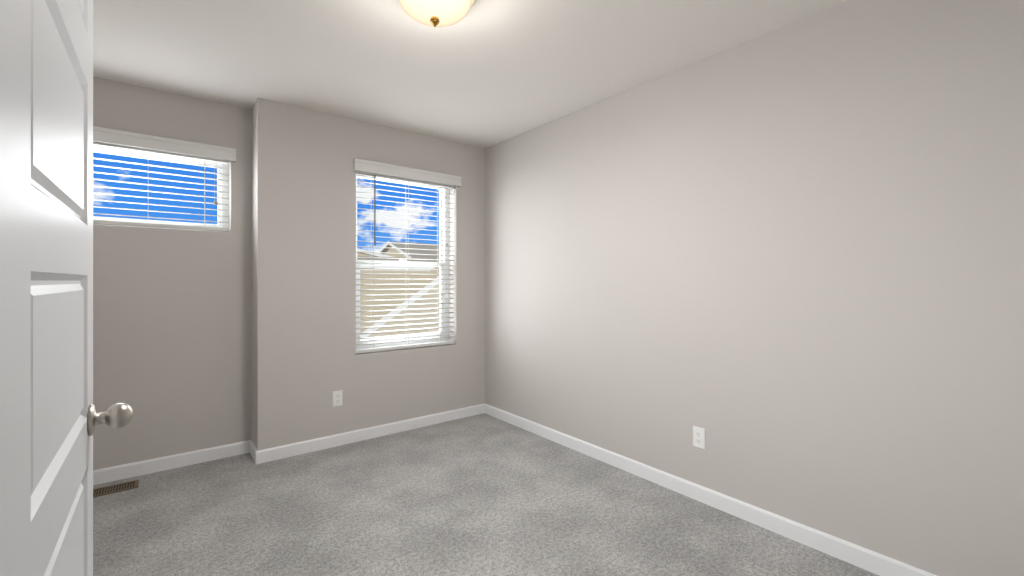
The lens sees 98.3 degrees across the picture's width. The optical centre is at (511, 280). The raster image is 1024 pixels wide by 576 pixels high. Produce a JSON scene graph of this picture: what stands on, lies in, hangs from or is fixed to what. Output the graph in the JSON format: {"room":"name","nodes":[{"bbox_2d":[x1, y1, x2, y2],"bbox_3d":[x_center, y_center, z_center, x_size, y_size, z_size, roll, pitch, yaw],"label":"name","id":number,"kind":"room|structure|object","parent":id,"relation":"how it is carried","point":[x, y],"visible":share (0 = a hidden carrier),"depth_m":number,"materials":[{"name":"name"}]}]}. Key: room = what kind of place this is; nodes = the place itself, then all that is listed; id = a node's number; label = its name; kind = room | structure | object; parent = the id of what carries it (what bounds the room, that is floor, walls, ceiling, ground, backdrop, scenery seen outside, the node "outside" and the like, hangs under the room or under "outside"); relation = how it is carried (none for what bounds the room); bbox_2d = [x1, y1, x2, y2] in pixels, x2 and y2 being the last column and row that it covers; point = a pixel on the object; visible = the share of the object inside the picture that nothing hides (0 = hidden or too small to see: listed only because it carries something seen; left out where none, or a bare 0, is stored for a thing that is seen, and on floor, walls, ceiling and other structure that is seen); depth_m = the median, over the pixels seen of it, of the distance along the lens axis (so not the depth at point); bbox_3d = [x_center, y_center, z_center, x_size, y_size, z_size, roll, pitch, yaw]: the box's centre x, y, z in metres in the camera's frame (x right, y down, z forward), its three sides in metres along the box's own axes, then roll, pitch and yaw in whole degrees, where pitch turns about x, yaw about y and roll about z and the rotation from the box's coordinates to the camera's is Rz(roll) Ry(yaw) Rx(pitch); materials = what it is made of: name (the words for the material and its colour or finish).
{"room":"empty bedroom","nodes":[
{"label":"empty bedroom","id":0,"kind":"room"},
{"bbox_2d":[93,77,250,469],"bbox_3d":[-2.304,0.000,2.933,1.260,2.440,0.200,0,0,-38],"label":"wall","id":1,"kind":"structure","parent":0,"point":[172,338],"depth_m":2.88,"materials":[{"name":"grey paint"}]},
{"bbox_2d":[93,146,228,231],"bbox_3d":[-2.405,-0.603,2.930,0.898,0.535,0.070,0,0,-38],"label":"window","id":2,"kind":"structure","parent":1,"relation":"in","point":[221,195],"depth_m":3.05,"materials":[{"name":"white plastic"}]},
{"bbox_2d":[93,126,235,231],"bbox_3d":[-2.312,-0.626,2.813,0.942,0.567,0.132,0,0,-38],"label":"window blind","id":3,"kind":"object","parent":2,"relation":"attached to","point":[127,141],"visible":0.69,"depth_m":2.85,"materials":[{"name":"white plastic"}]},
{"bbox_2d":[93,440,254,484],"bbox_3d":[-2.281,1.177,2.815,1.090,0.085,0.013,0,0,-38],"label":"baseboard","id":4,"kind":"structure","parent":1,"relation":"attached to","point":[119,472],"depth_m":2.86,"materials":[{"name":"white wood"}]},
{"bbox_2d":[251,107,252,440],"bbox_3d":[-1.784,0.000,3.179,0.140,2.440,0.060,0,0,-38],"label":"wall","id":5,"kind":"structure","parent":0,"point":[252,274],"depth_m":3.12,"materials":[{"name":"grey paint"}]},
{"bbox_2d":[253,98,484,450],"bbox_3d":[-1.036,0.000,3.603,1.840,2.440,0.200,0,0,-38],"label":"wall","id":6,"kind":"structure","parent":0,"point":[308,360],"depth_m":3.25,"materials":[{"name":"grey paint"}]},
{"bbox_2d":[333,390,341,406],"bbox_3d":[-1.288,0.873,3.273,0.070,0.114,0.007,0,0,-38],"label":"electrical outlet","id":7,"kind":"object","parent":6,"relation":"attached to","point":[337,398],"visible":1,"depth_m":3.27,"materials":[{"name":"white plastic"}]},
{"bbox_2d":[253,403,484,463],"bbox_3d":[-0.984,1.177,3.510,1.833,0.085,0.013,0,0,-38],"label":"baseboard","id":8,"kind":"structure","parent":6,"relation":"attached to","point":[289,450],"depth_m":3.36,"materials":[{"name":"white wood"}]},
{"bbox_2d":[356,174,448,349],"bbox_3d":[-0.935,-0.153,3.755,0.884,1.437,0.077,0,0,-38],"label":"window","id":9,"kind":"structure","parent":6,"relation":"in","point":[444,241],"depth_m":3.86,"materials":[{"name":"white plastic"}]},
{"bbox_2d":[353,158,461,352],"bbox_3d":[-0.844,-0.177,3.640,0.928,1.469,0.132,0,0,-38],"label":"window blind","id":10,"kind":"object","parent":9,"relation":"attached to","point":[372,169],"visible":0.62,"depth_m":3.62,"materials":[{"name":"white plastic"}]},
{"bbox_2d":[93,0,846,147],"bbox_3d":[-0.233,-1.270,1.683,3.360,0.100,4.730,0,0,-38],"label":"ceiling","id":11,"kind":"structure","parent":0,"point":[484,73],"depth_m":2.36,"materials":[{"name":"white paint"}]},
{"bbox_2d":[398,0,476,26],"bbox_3d":[-0.319,-1.133,1.830,0.372,0.174,0.372,0,0,-38],"label":"flush-mount light","id":12,"kind":"object","parent":11,"relation":"attached to","point":[438,13],"visible":0.98,"depth_m":1.81,"materials":[{"name":"white glass"}]},
{"bbox_2d":[93,413,878,575],"bbox_3d":[-0.233,1.270,1.683,3.360,0.100,4.730,0,0,-38],"label":"floor","id":13,"kind":"structure","parent":0,"point":[483,494],"depth_m":2.26,"materials":[{"name":"grey carpet"}]},
{"bbox_2d":[93,480,138,497],"bbox_3d":[-2.357,1.216,2.561,0.305,0.007,0.118,0,0,-38],"label":"floor vent","id":14,"kind":"object","parent":13,"relation":"in","point":[110,489],"visible":0.54,"depth_m":2.59,"materials":[{"name":"gold metal"}]},
{"bbox_2d":[485,0,1023,575],"bbox_3d":[1.007,0.000,2.662,0.200,2.440,4.730,0,0,-38],"label":"wall","id":15,"kind":"structure","parent":0,"point":[783,266],"depth_m":2.05,"materials":[{"name":"grey paint"}]},
{"bbox_2d":[693,426,704,449],"bbox_3d":[1.036,0.872,2.458,0.007,0.114,0.070,0,0,-38],"label":"electrical outlet","id":16,"kind":"object","parent":15,"relation":"attached to","point":[698,437],"visible":1,"depth_m":2.45,"materials":[{"name":"white plastic"}]},
{"bbox_2d":[485,404,936,575],"bbox_3d":[1.003,1.177,2.494,0.013,0.085,4.070,0,0,-38],"label":"baseboard","id":17,"kind":"structure","parent":15,"relation":"attached to","point":[859,556],"depth_m":2.28,"materials":[{"name":"white wood"}]},
{"bbox_3d":[-0.593,0.000,0.118,0.455,2.440,0.120,0,0,-38],"label":"wall","id":18,"kind":"structure","parent":0,"visible":0},
{"bbox_2d":[0,0,132,575],"bbox_3d":[-0.654,0.192,0.624,0.162,2.033,0.697,0,0,-38],"label":"door","id":19,"kind":"structure","parent":18,"relation":"in","point":[50,418],"depth_m":0.55,"materials":[{"name":"white paint"}]},
{"label":"outside","id":20,"kind":"structure","parent":0,"visible":0},
{"bbox_2d":[357,248,391,256],"bbox_3d":[-9.238,1.375,21.056,5.600,5.590,8.100,0,0,-38],"label":"houses","id":21,"kind":"structure","parent":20,"point":[369,254],"depth_m":18.59},
{"bbox_2d":[357,256,438,315],"bbox_3d":[-3.545,1.725,13.766,11.100,4.890,8.600,0,0,-38],"label":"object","id":22,"kind":"structure","parent":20,"point":[388,271],"depth_m":9.32,"materials":[{"name":"beige"}]},
{"bbox_2d":[360,261,438,337],"bbox_3d":[-0.835,1.640,10.133,5.750,5.060,1.040,0,0,-38],"label":"houses","id":23,"kind":"structure","parent":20,"point":[405,307],"depth_m":8.90},
{"bbox_2d":[428,329,438,331],"bbox_3d":[-0.585,2.410,10.018,2.900,2.820,0.050,0,0,-38],"label":"window","id":24,"kind":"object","parent":23,"relation":"attached to","point":[432,330],"depth_m":9.16,"materials":[{"name":"white plastic"}]},
{"bbox_2d":[378,241,438,258],"bbox_3d":[-3.082,1.125,24.071,7.600,6.090,7.000,0,0,-38],"label":"houses","id":25,"kind":"structure","parent":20,"point":[410,246],"depth_m":21.49}
]}

